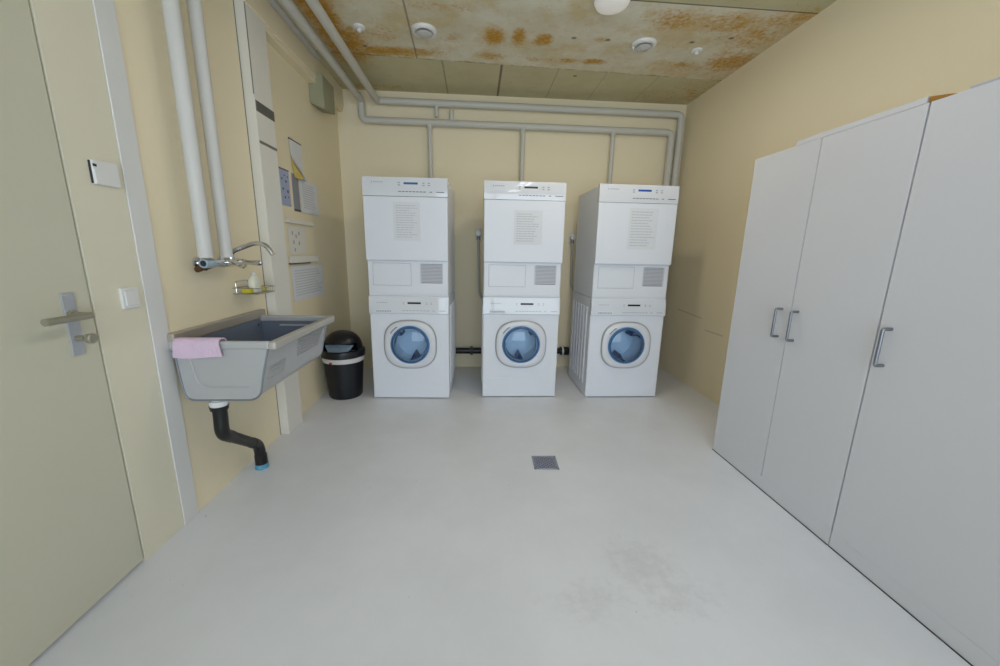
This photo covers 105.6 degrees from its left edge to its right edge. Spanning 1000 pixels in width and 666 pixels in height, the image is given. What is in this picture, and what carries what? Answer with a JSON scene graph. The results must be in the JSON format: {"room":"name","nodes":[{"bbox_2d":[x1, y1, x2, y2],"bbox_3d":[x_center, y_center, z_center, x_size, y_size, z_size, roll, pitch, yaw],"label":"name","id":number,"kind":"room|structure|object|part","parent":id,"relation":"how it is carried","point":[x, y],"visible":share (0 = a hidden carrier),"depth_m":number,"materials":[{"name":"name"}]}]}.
{"room":"laundry","nodes":[
{"label":"laundry","id":0,"kind":"room"},
{"bbox_2d":[91,0,350,521],"bbox_3d":[-1.349,-0.334,0.949,0.120,2.521,5.359,0,12,-4],"label":"wall","id":1,"kind":"structure","parent":0,"point":[191,298],"depth_m":1.84,"materials":[{"name":"beige paint"}]},
{"bbox_2d":[0,0,183,665],"bbox_3d":[-1.299,-0.106,0.821,0.166,2.130,1.156,0,12,-4],"label":"door","id":2,"kind":"structure","parent":1,"relation":"in","point":[89,494],"depth_m":1.14,"materials":[{"name":"paint"}]},
{"bbox_3d":[-1.265,-0.042,1.102,0.062,0.034,0.142,0,12,-4],"label":"handle","id":3,"kind":"part","parent":2,"relation":"part of","materials":[{"name":"metal"}]},
{"bbox_3d":[-1.303,-0.026,1.159,0.006,0.193,0.037,0,12,-4],"label":"lock plate","id":4,"kind":"part","parent":2,"relation":"part of","materials":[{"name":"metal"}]},
{"bbox_2d":[87,159,120,187],"bbox_3d":[-1.299,-0.524,1.250,0.014,0.078,0.091,0,12,-4],"label":"box","id":5,"kind":"object","parent":2,"relation":"attached to","point":[101,173],"visible":1,"depth_m":1.24,"materials":[{"name":"white plastic"}]},
{"bbox_2d":[118,287,140,308],"bbox_3d":[-1.308,-0.125,1.345,0.014,0.072,0.068,0,12,-4],"label":"light switch","id":6,"kind":"object","parent":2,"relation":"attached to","point":[129,297],"visible":1,"depth_m":1.34,"materials":[{"name":"white plastic"}]},
{"bbox_2d":[92,0,198,524],"bbox_3d":[-1.313,-0.426,1.385,0.007,2.521,0.081,0,12,-4],"label":"trim","id":7,"kind":"structure","parent":1,"relation":"attached to","point":[104,10],"depth_m":1.40,"materials":[{"name":"white paint"}]},
{"bbox_2d":[161,0,213,257],"bbox_3d":[-1.265,-1.012,1.474,0.108,1.411,0.062,0,12,-4],"label":"riser pipe","id":8,"kind":"object","parent":1,"relation":"attached to","point":[171,9],"visible":1,"depth_m":1.50,"materials":[{"name":"paint"}]},
{"bbox_2d":[186,0,232,256],"bbox_3d":[-1.275,-1.040,1.608,0.105,1.411,0.056,0,12,-4],"label":"riser pipe","id":9,"kind":"object","parent":1,"relation":"attached to","point":[194,7],"visible":1,"depth_m":1.62,"materials":[{"name":"paint"}]},
{"bbox_2d":[192,241,274,271],"bbox_3d":[-1.200,-0.349,1.733,0.277,0.141,0.267,0,12,-4],"label":"mixer tap","id":10,"kind":"object","parent":1,"relation":"attached to","point":[199,264],"visible":0.93,"depth_m":1.73,"materials":[{"name":"silver metal"}]},
{"bbox_3d":[-1.195,-0.314,1.722,0.135,0.040,0.036,7,13,25],"label":"lever handle","id":11,"kind":"part","parent":10,"relation":"part of","materials":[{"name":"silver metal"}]},
{"bbox_3d":[-1.201,-0.341,1.829,0.114,0.032,0.032,1,12,1],"label":"lever handle","id":12,"kind":"part","parent":10,"relation":"part of","materials":[{"name":"silver metal"}]},
{"bbox_3d":[-1.172,-0.384,1.788,0.215,0.096,0.028,0,12,-4],"label":"spout","id":13,"kind":"part","parent":10,"relation":"part of","materials":[{"name":"silver metal"}]},
{"bbox_2d":[167,309,334,400],"bbox_3d":[-1.140,0.073,1.875,0.421,0.286,0.680,0,12,-4],"label":"sink","id":14,"kind":"object","parent":1,"relation":"attached to","point":[260,350],"visible":0.96,"depth_m":1.59,"materials":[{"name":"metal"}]},
{"bbox_2d":[172,337,226,358],"bbox_3d":[-1.203,0.056,1.539,0.188,0.079,0.079,0,12,-4],"label":"cloth","id":15,"kind":"object","parent":14,"relation":"on","point":[182,347],"visible":0.94,"depth_m":1.50,"materials":[{"name":"pink fabric"}]},
{"bbox_3d":[-1.332,-0.045,1.838,0.032,0.046,0.678,0,12,-4],"label":"rail","id":16,"kind":"part","parent":14,"relation":"part of","materials":[{"name":"grey plastic"}]},
{"bbox_2d":[208,401,268,470],"bbox_3d":[-1.237,0.497,1.824,0.071,0.534,0.414,-2,12,-13],"label":"pipe","id":17,"kind":"object","parent":14,"relation":"attached to","point":[219,409],"visible":0.91,"depth_m":1.66,"materials":[{"name":"black plastic"}]},
{"bbox_3d":[-0.945,-0.015,1.859,0.034,0.036,0.662,0,12,-4],"label":"rail","id":18,"kind":"part","parent":14,"relation":"part of","materials":[{"name":"white plastic"}]},
{"bbox_2d":[232,280,274,294],"bbox_3d":[-1.294,-0.245,2.002,0.127,0.064,0.174,0,12,-4],"label":"rack","id":19,"kind":"object","parent":1,"relation":"attached to","point":[270,286],"visible":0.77,"depth_m":1.97,"materials":[{"name":"silver metal"}]},
{"bbox_2d":[242,289,252,292],"bbox_3d":[-1.292,-0.217,1.945,0.046,0.026,0.031,0,12,-4],"label":"sponge","id":20,"kind":"object","parent":19,"relation":"in","point":[243,290],"visible":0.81,"depth_m":1.93,"materials":[{"name":"yellow"}]},
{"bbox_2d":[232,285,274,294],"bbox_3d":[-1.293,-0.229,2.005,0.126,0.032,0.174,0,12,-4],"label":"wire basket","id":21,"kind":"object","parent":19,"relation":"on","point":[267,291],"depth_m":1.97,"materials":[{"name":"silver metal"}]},
{"bbox_2d":[248,272,261,292],"bbox_3d":[-1.288,-0.268,1.995,0.040,0.104,0.074,0,12,-4],"label":"soap bottle","id":22,"kind":"object","parent":19,"relation":"in","point":[254,281],"visible":0.91,"depth_m":1.97,"materials":[{"name":"white plastic"}]},
{"bbox_2d":[255,99,274,121],"bbox_3d":[-1.302,-1.232,2.110,0.007,0.052,0.186,0,12,-4],"label":"air vent","id":23,"kind":"object","parent":1,"relation":"attached to","point":[262,109],"depth_m":2.10,"materials":[{"name":"grey metal"}]},
{"bbox_2d":[233,0,302,434],"bbox_3d":[-1.341,-0.608,2.239,0.060,2.521,0.198,0,12,-4],"label":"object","id":24,"kind":"structure","parent":1,"relation":"attached to","point":[250,29],"depth_m":2.14,"materials":[{"name":"paint"}]},
{"bbox_2d":[279,167,290,206],"bbox_3d":[-1.379,-0.934,2.439,0.004,0.226,0.122,0,12,-4],"label":"poster","id":25,"kind":"object","parent":1,"relation":"attached to","point":[283,173],"visible":0.98,"depth_m":2.44,"materials":[{"name":"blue paper"}]},
{"bbox_2d":[244,0,343,111],"bbox_3d":[-1.358,-1.884,2.615,0.059,0.183,1.457,0,12,-4],"label":"trim","id":26,"kind":"structure","parent":1,"relation":"attached to","point":[279,34],"depth_m":2.41,"materials":[{"name":"paint"}]},
{"bbox_2d":[291,173,300,211],"bbox_3d":[-1.387,-0.954,2.587,0.005,0.240,0.090,0,12,-4],"label":"chart","id":27,"kind":"object","parent":1,"relation":"attached to","point":[295,186],"visible":0.93,"depth_m":2.58,"materials":[{"name":"grey paper"}]},
{"bbox_2d":[287,226,306,254],"bbox_3d":[-1.392,-0.634,2.614,0.003,0.183,0.260,0,12,-4],"label":"notice sheet","id":28,"kind":"object","parent":1,"relation":"attached to","point":[296,235],"visible":1,"depth_m":2.60,"materials":[{"name":"paper"}]},
{"bbox_2d":[288,137,306,181],"bbox_3d":[-1.367,-1.174,2.587,0.046,0.247,0.176,0,12,-4],"label":"sheet","id":29,"kind":"object","parent":1,"relation":"attached to","point":[295,147],"visible":1,"depth_m":2.58,"materials":[{"name":"white paper"}]},
{"bbox_2d":[285,218,313,225],"bbox_3d":[-1.384,-0.766,2.635,0.022,0.027,0.405,0,12,-4],"label":"rail","id":30,"kind":"object","parent":1,"relation":"attached to","point":[287,220],"visible":1,"depth_m":2.58,"materials":[{"name":"paint"}]},
{"bbox_2d":[288,256,318,264],"bbox_3d":[-1.390,-0.522,2.707,0.022,0.054,0.445,0,12,-4],"label":"rail","id":31,"kind":"object","parent":1,"relation":"attached to","point":[292,259],"visible":1,"depth_m":2.65,"materials":[{"name":"paint"}]},
{"bbox_2d":[291,264,324,301],"bbox_3d":[-1.406,-0.379,2.804,0.003,0.235,0.525,0,12,-4],"label":"notice sheet","id":32,"kind":"object","parent":1,"relation":"attached to","point":[308,281],"visible":1,"depth_m":2.77,"materials":[{"name":"white paper"}]},
{"bbox_2d":[295,268,321,295],"bbox_3d":[-1.405,-0.383,2.799,0.001,0.173,0.438,0,12,-4],"label":"print","id":33,"kind":"object","parent":32,"relation":"attached to","point":[308,281],"depth_m":2.78},
{"bbox_2d":[299,179,318,215],"bbox_3d":[-1.399,-0.989,2.790,0.003,0.223,0.297,0,12,-4],"label":"notice sheet","id":34,"kind":"object","parent":1,"relation":"attached to","point":[308,191],"visible":1,"depth_m":2.77,"materials":[{"name":"white paper"}]},
{"bbox_2d":[302,183,314,209],"bbox_3d":[-1.397,-0.993,2.787,0.001,0.163,0.212,0,12,-4],"label":"print","id":35,"kind":"object","parent":34,"relation":"attached to","point":[308,189],"depth_m":2.77},
{"bbox_2d":[309,73,334,114],"bbox_3d":[-1.355,-1.798,2.895,0.103,0.241,0.230,0,12,-4],"label":"junction box","id":36,"kind":"object","parent":1,"relation":"attached to","point":[321,92],"visible":0.89,"depth_m":2.80,"materials":[{"name":"paint"}]},
{"bbox_2d":[28,367,970,665],"bbox_3d":[0.265,0.967,1.330,3.405,0.120,5.599,0,12,-4],"label":"floor","id":37,"kind":"structure","parent":0,"point":[375,531],"depth_m":1.46,"materials":[{"name":"grey concrete"}]},
{"bbox_2d":[321,330,364,399],"bbox_3d":[-1.246,0.240,3.036,0.332,0.533,0.332,0,12,-4],"label":"waste bin","id":38,"kind":"object","parent":37,"relation":"on","point":[343,354],"visible":0.96,"depth_m":2.93,"materials":[{"name":"black plastic"}]},
{"bbox_2d":[369,290,455,397],"bbox_3d":[-0.704,0.068,3.207,0.609,0.820,0.634,1,12,-2],"label":"washing machine","id":39,"kind":"object","parent":37,"relation":"on","point":[413,338],"visible":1,"depth_m":2.96,"materials":[{"name":"metal"}]},
{"bbox_3d":[-0.874,-0.169,2.869,0.125,0.026,0.006,1,12,-2],"label":"detergent drawer","id":40,"kind":"part","parent":39,"relation":"part of","materials":[{"name":"white plastic"}]},
{"bbox_2d":[362,176,454,296],"bbox_3d":[-0.688,-0.748,3.050,0.599,0.840,0.602,1,12,-2],"label":"dryer","id":41,"kind":"object","parent":39,"relation":"on","point":[425,267],"visible":1,"depth_m":2.77,"materials":[{"name":"metal"}]},
{"bbox_3d":[-0.673,-1.038,2.703,0.599,0.127,0.040,1,12,-2],"label":"control panel","id":42,"kind":"part","parent":41,"relation":"part of","materials":[{"name":"white plastic"}]},
{"bbox_3d":[-0.678,-0.753,2.756,0.597,0.446,0.028,1,12,-2],"label":"loading door","id":43,"kind":"part","parent":41,"relation":"part of","materials":[{"name":"metal"}]},
{"bbox_2d":[393,201,420,240],"bbox_3d":[-0.669,-0.802,2.730,0.190,0.270,0.002,1,12,-2],"label":"notice sheet","id":44,"kind":"object","parent":41,"relation":"attached to","point":[406,215],"visible":1,"depth_m":2.73,"materials":[{"name":"white paper"}]},
{"bbox_2d":[396,205,416,237],"bbox_3d":[-0.670,-0.802,2.729,0.152,0.223,0.001,1,12,-2],"label":"print","id":45,"kind":"object","parent":44,"relation":"attached to","point":[396,205],"depth_m":2.73},
{"bbox_3d":[-0.685,-0.413,2.846,0.583,0.246,0.021,1,12,-2],"label":"panel","id":46,"kind":"part","parent":41,"relation":"part of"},
{"bbox_2d":[420,264,442,283],"bbox_3d":[-0.509,-0.442,2.832,0.167,0.144,0.005,1,12,-2],"label":"vent grille","id":47,"kind":"object","parent":41,"relation":"attached to","point":[429,273],"depth_m":2.83,"materials":[{"name":"grey plastic"}]},
{"bbox_3d":[-0.689,-0.213,2.886,0.597,0.137,0.045,1,12,-2],"label":"control panel","id":48,"kind":"part","parent":39,"relation":"part of","materials":[{"name":"white plastic"}]},
{"bbox_2d":[393,330,426,360],"bbox_3d":[-0.694,0.075,3.000,0.276,0.276,0.107,1,12,-2],"label":"washing machine door","id":49,"kind":"structure","parent":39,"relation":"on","point":[414,357],"depth_m":3.02,"materials":[{"name":"blue glass"}]},
{"bbox_3d":[-0.692,0.090,2.929,0.400,0.380,0.027,1,12,-2],"label":"door","id":50,"kind":"part","parent":39,"relation":"part of","materials":[{"name":"blue glass"}]},
{"bbox_2d":[481,290,559,395],"bbox_3d":[0.146,0.069,3.280,0.609,0.820,0.634,0,12,-3],"label":"washing machine","id":51,"kind":"object","parent":37,"relation":"on","point":[519,335],"visible":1,"depth_m":3.02,"materials":[{"name":"metal"}]},
{"bbox_3d":[-0.017,-0.167,2.937,0.125,0.026,0.006,0,12,-3],"label":"detergent drawer","id":52,"kind":"part","parent":51,"relation":"part of","materials":[{"name":"white plastic"}]},
{"bbox_3d":[0.166,0.091,3.001,0.400,0.380,0.027,0,12,-3],"label":"door","id":53,"kind":"part","parent":51,"relation":"part of","materials":[{"name":"blue glass"}]},
{"bbox_2d":[505,331,536,360],"bbox_3d":[0.161,0.076,3.073,0.276,0.276,0.107,0,12,-3],"label":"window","id":54,"kind":"structure","parent":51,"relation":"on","point":[518,357],"depth_m":3.08,"materials":[{"name":"blue glass"}]},
{"bbox_3d":[0.168,-0.212,2.959,0.597,0.137,0.045,0,12,-3],"label":"control panel","id":55,"kind":"part","parent":51,"relation":"part of","materials":[{"name":"white plastic"}]},
{"bbox_2d":[483,180,566,296],"bbox_3d":[0.161,-0.746,3.122,0.599,0.840,0.602,0,12,-3],"label":"dryer","id":56,"kind":"object","parent":51,"relation":"on","point":[510,269],"visible":1,"depth_m":2.83,"materials":[{"name":"metal"}]},
{"bbox_3d":[0.171,-0.411,2.919,0.583,0.246,0.021,0,12,-3],"label":"panel","id":57,"kind":"part","parent":56,"relation":"part of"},
{"bbox_3d":[0.179,-0.752,2.828,0.597,0.446,0.028,0,12,-3],"label":"loading door","id":58,"kind":"part","parent":56,"relation":"part of","materials":[{"name":"metal"}]},
{"bbox_3d":[0.184,-1.037,2.776,0.599,0.127,0.040,0,12,-3],"label":"control panel","id":59,"kind":"part","parent":56,"relation":"part of","materials":[{"name":"white plastic"}]},
{"bbox_2d":[514,210,542,244],"bbox_3d":[0.208,-0.778,2.809,0.210,0.245,0.002,0,12,-4],"label":"notice sheet","id":60,"kind":"object","parent":56,"relation":"attached to","point":[527,223],"visible":1,"depth_m":2.81,"materials":[{"name":"white paper"}]},
{"bbox_2d":[516,214,538,241],"bbox_3d":[0.203,-0.778,2.808,0.164,0.197,0.001,0,12,-4],"label":"print","id":61,"kind":"object","parent":60,"relation":"attached to","point":[524,214],"depth_m":2.81},
{"bbox_2d":[534,266,556,284],"bbox_3d":[0.347,-0.442,2.909,0.167,0.144,0.005,0,12,-3],"label":"vent grille","id":62,"kind":"object","parent":56,"relation":"attached to","point":[543,275],"depth_m":2.91,"materials":[{"name":"grey plastic"}]},
{"bbox_2d":[532,456,558,469],"bbox_3d":[0.254,0.729,2.142,0.138,0.005,0.138,1,12,-2],"label":"floor drain","id":63,"kind":"object","parent":37,"relation":"on","point":[539,462],"visible":1,"depth_m":2.13,"materials":[{"name":"metal"}]},
{"bbox_2d":[568,291,665,395],"bbox_3d":[0.987,0.076,3.319,0.609,0.820,0.634,0,12,-4],"label":"washing machine","id":64,"kind":"object","parent":37,"relation":"on","point":[615,343],"visible":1,"depth_m":3.09,"materials":[{"name":"metal"}]},
{"bbox_3d":[0.826,-0.159,2.976,0.125,0.026,0.006,0,12,-4],"label":"detergent drawer","id":65,"kind":"part","parent":64,"relation":"part of","materials":[{"name":"white plastic"}]},
{"bbox_2d":[573,184,678,298],"bbox_3d":[1.002,-0.739,3.162,0.599,0.840,0.602,0,12,-4],"label":"dryer","id":66,"kind":"object","parent":64,"relation":"on","point":[605,267],"visible":1,"depth_m":2.89,"materials":[{"name":"metal"}]},
{"bbox_3d":[1.014,-0.404,2.958,0.583,0.246,0.021,0,12,-4],"label":"panel","id":67,"kind":"part","parent":66,"relation":"part of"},
{"bbox_3d":[1.022,-0.744,2.868,0.597,0.446,0.028,0,12,-4],"label":"loading door","id":68,"kind":"part","parent":66,"relation":"part of","materials":[{"name":"metal"}]},
{"bbox_3d":[1.027,-1.029,2.816,0.599,0.127,0.040,0,12,-4],"label":"control panel","id":69,"kind":"part","parent":66,"relation":"part of","materials":[{"name":"white plastic"}]},
{"bbox_2d":[627,208,658,249],"bbox_3d":[1.071,-0.780,2.848,0.220,0.298,0.002,0,12,-4],"label":"notice sheet","id":70,"kind":"object","parent":66,"relation":"attached to","point":[643,222],"visible":1,"depth_m":2.85,"materials":[{"name":"white paper"}]},
{"bbox_2d":[629,211,653,245],"bbox_3d":[1.071,-0.780,2.848,0.184,0.248,0.001,0,12,-4],"label":"print","id":71,"kind":"object","parent":70,"relation":"attached to","point":[632,211],"depth_m":2.85},
{"bbox_2d":[642,268,664,286],"bbox_3d":[1.190,-0.434,2.950,0.167,0.144,0.005,0,12,-4],"label":"vent grille","id":72,"kind":"object","parent":66,"relation":"attached to","point":[651,277],"depth_m":2.95,"materials":[{"name":"grey plastic"}]},
{"bbox_3d":[1.008,0.099,3.041,0.400,0.380,0.027,0,12,-4],"label":"door","id":73,"kind":"part","parent":64,"relation":"part of","materials":[{"name":"blue glass"}]},
{"bbox_2d":[613,330,640,360],"bbox_3d":[1.004,0.084,3.112,0.276,0.276,0.107,0,12,-4],"label":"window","id":74,"kind":"structure","parent":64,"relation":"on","point":[637,350],"depth_m":3.15,"materials":[{"name":"blue glass"}]},
{"bbox_3d":[1.010,-0.204,2.999,0.597,0.137,0.045,0,12,-4],"label":"control panel","id":75,"kind":"part","parent":64,"relation":"part of","materials":[{"name":"white plastic"}]},
{"bbox_2d":[712,103,930,544],"bbox_3d":[1.564,-0.014,1.790,0.516,1.655,0.785,0,12,-4],"label":"tall cabinet","id":76,"kind":"object","parent":37,"relation":"on","point":[826,215],"visible":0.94,"depth_m":1.64,"materials":[{"name":"white laminate"}]},
{"bbox_3d":[1.341,-0.089,1.960,0.018,1.586,0.388,0,12,-4],"label":"door","id":77,"kind":"part","parent":76,"relation":"part of","materials":[{"name":"white laminate"}]},
{"bbox_3d":[1.322,-0.050,1.817,0.038,0.144,0.012,0,12,-4],"label":"handle","id":78,"kind":"part","parent":76,"relation":"part of","materials":[{"name":"metal"}]},
{"bbox_3d":[1.328,-0.031,1.729,0.038,0.144,0.012,0,12,-4],"label":"handle","id":79,"kind":"part","parent":76,"relation":"part of","materials":[{"name":"metal"}]},
{"bbox_2d":[797,96,931,145],"bbox_3d":[1.598,-0.808,1.495,0.462,0.020,0.513,0,12,-4],"label":"board","id":80,"kind":"object","parent":76,"relation":"on","point":[925,100],"visible":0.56,"depth_m":1.41,"materials":[{"name":"white plastic"}]},
{"bbox_2d":[828,79,999,665],"bbox_3d":[1.608,0.137,1.084,0.516,1.655,0.662,0,12,-4],"label":"tall cabinet","id":81,"kind":"object","parent":37,"relation":"on","point":[918,513],"visible":1,"depth_m":1.18,"materials":[{"name":"white laminate"}]},
{"bbox_3d":[1.352,0.052,1.344,0.038,0.144,0.012,0,12,-4],"label":"handle","id":82,"kind":"part","parent":81,"relation":"part of","materials":[{"name":"metal"}]},
{"bbox_2d":[929,93,956,101],"bbox_3d":[1.446,-0.747,1.196,0.120,0.020,0.068,0,12,-4],"label":"chipboard offcut","id":83,"kind":"object","parent":81,"relation":"on","point":[932,98],"visible":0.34,"depth_m":1.20,"materials":[{"name":"brown wood"}]},
{"bbox_2d":[970,77,999,88],"bbox_3d":[1.528,-0.688,0.956,0.246,0.007,0.365,0,12,-4],"label":"plastic sheet","id":84,"kind":"object","parent":81,"relation":"on","point":[998,78],"visible":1,"depth_m":1.09,"materials":[{"name":"white plastic"}]},
{"bbox_2d":[337,89,686,366],"bbox_3d":[0.120,-0.897,3.729,3.405,2.521,0.120,0,12,-4],"label":"wall","id":85,"kind":"structure","parent":0,"point":[467,157],"depth_m":3.52,"materials":[{"name":"beige paint"}]},
{"bbox_2d":[279,0,674,185],"bbox_3d":[0.330,-0.322,1.055,2.860,2.397,5.313,0,12,-4],"label":"supply pipe","id":86,"kind":"object","parent":85,"relation":"attached to","point":[290,6],"visible":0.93,"depth_m":3.37,"materials":[{"name":"metal"}]},
{"bbox_2d":[475,228,481,298],"bbox_3d":[-0.123,-0.621,3.662,0.231,0.751,0.095,0,12,-4],"label":"water valve","id":87,"kind":"object","parent":85,"relation":"attached to","point":[477,230],"visible":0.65,"depth_m":3.62,"materials":[{"name":"white paint"}]},
{"bbox_2d":[456,346,568,354],"bbox_3d":[-0.076,0.177,3.832,1.545,0.086,0.104,0,12,-4],"label":"drain pipe","id":88,"kind":"object","parent":85,"relation":"attached to","point":[561,350],"visible":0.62,"depth_m":3.79,"materials":[{"name":"black plastic"}]},
{"bbox_2d":[568,232,575,290],"bbox_3d":[0.779,-0.650,3.713,0.231,0.651,0.095,0,12,-4],"label":"water valve","id":89,"kind":"object","parent":85,"relation":"attached to","point":[572,237],"visible":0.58,"depth_m":3.68,"materials":[{"name":"white paint"}]},
{"bbox_2d":[277,0,836,104],"bbox_3d":[0.315,-1.616,0.780,3.405,0.120,5.599,0,12,-4],"label":"ceiling","id":90,"kind":"structure","parent":0,"point":[551,49],"depth_m":2.52,"materials":[{"name":"concrete"}]},
{"bbox_2d":[268,0,320,58],"bbox_3d":[-1.280,-1.876,2.197,0.036,0.022,1.130,0,12,-4],"label":"pipe","id":91,"kind":"object","parent":90,"relation":"attached to","point":[274,3],"visible":1,"depth_m":2.36,"materials":[{"name":"metal"}]},
{"bbox_2d":[353,23,364,32],"bbox_3d":[-0.882,-1.903,2.380,0.072,0.031,0.072,0,12,-4],"label":"ceiling sensor","id":92,"kind":"object","parent":90,"relation":"attached to","point":[359,27],"visible":1,"depth_m":2.37,"materials":[{"name":"white plastic"}]},
{"bbox_2d":[411,22,436,38],"bbox_3d":[-0.479,-1.898,2.403,0.160,0.034,0.160,0,12,-4],"label":"ceiling vent","id":93,"kind":"object","parent":90,"relation":"in","point":[421,30],"visible":1,"depth_m":2.38,"materials":[{"name":"white plastic"}]},
{"bbox_2d":[594,0,629,14],"bbox_3d":[0.613,-1.799,2.077,0.196,0.050,0.196,0,12,-4],"label":"ceiling lamp","id":94,"kind":"object","parent":90,"relation":"attached to","point":[605,7],"visible":1,"depth_m":2.07,"materials":[{"name":"white plastic"}]},
{"bbox_2d":[631,37,656,51],"bbox_3d":[0.951,-1.894,2.514,0.160,0.034,0.160,0,12,-4],"label":"ceiling vent","id":95,"kind":"object","parent":90,"relation":"in","point":[645,44],"visible":1,"depth_m":2.48,"materials":[{"name":"white plastic"}]},
{"bbox_2d":[691,47,702,55],"bbox_3d":[1.334,-1.902,2.577,0.072,0.031,0.072,0,12,-4],"label":"ceiling sensor","id":96,"kind":"object","parent":90,"relation":"attached to","point":[695,51],"visible":1,"depth_m":2.56,"materials":[{"name":"white plastic"}]},
{"bbox_2d":[658,0,999,404],"bbox_3d":[1.929,-0.315,1.161,0.120,2.521,5.359,0,12,-4],"label":"wall","id":97,"kind":"structure","parent":0,"point":[853,60],"depth_m":2.44,"materials":[{"name":"beige paint"}]},
{"bbox_2d":[305,0,684,185],"bbox_3d":[0.434,-0.353,1.055,2.803,2.461,5.314,0,12,-4],"label":"pipe","id":98,"kind":"object","parent":97,"relation":"attached to","point":[316,7],"visible":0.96,"depth_m":3.34,"materials":[{"name":"metal"}]}
]}

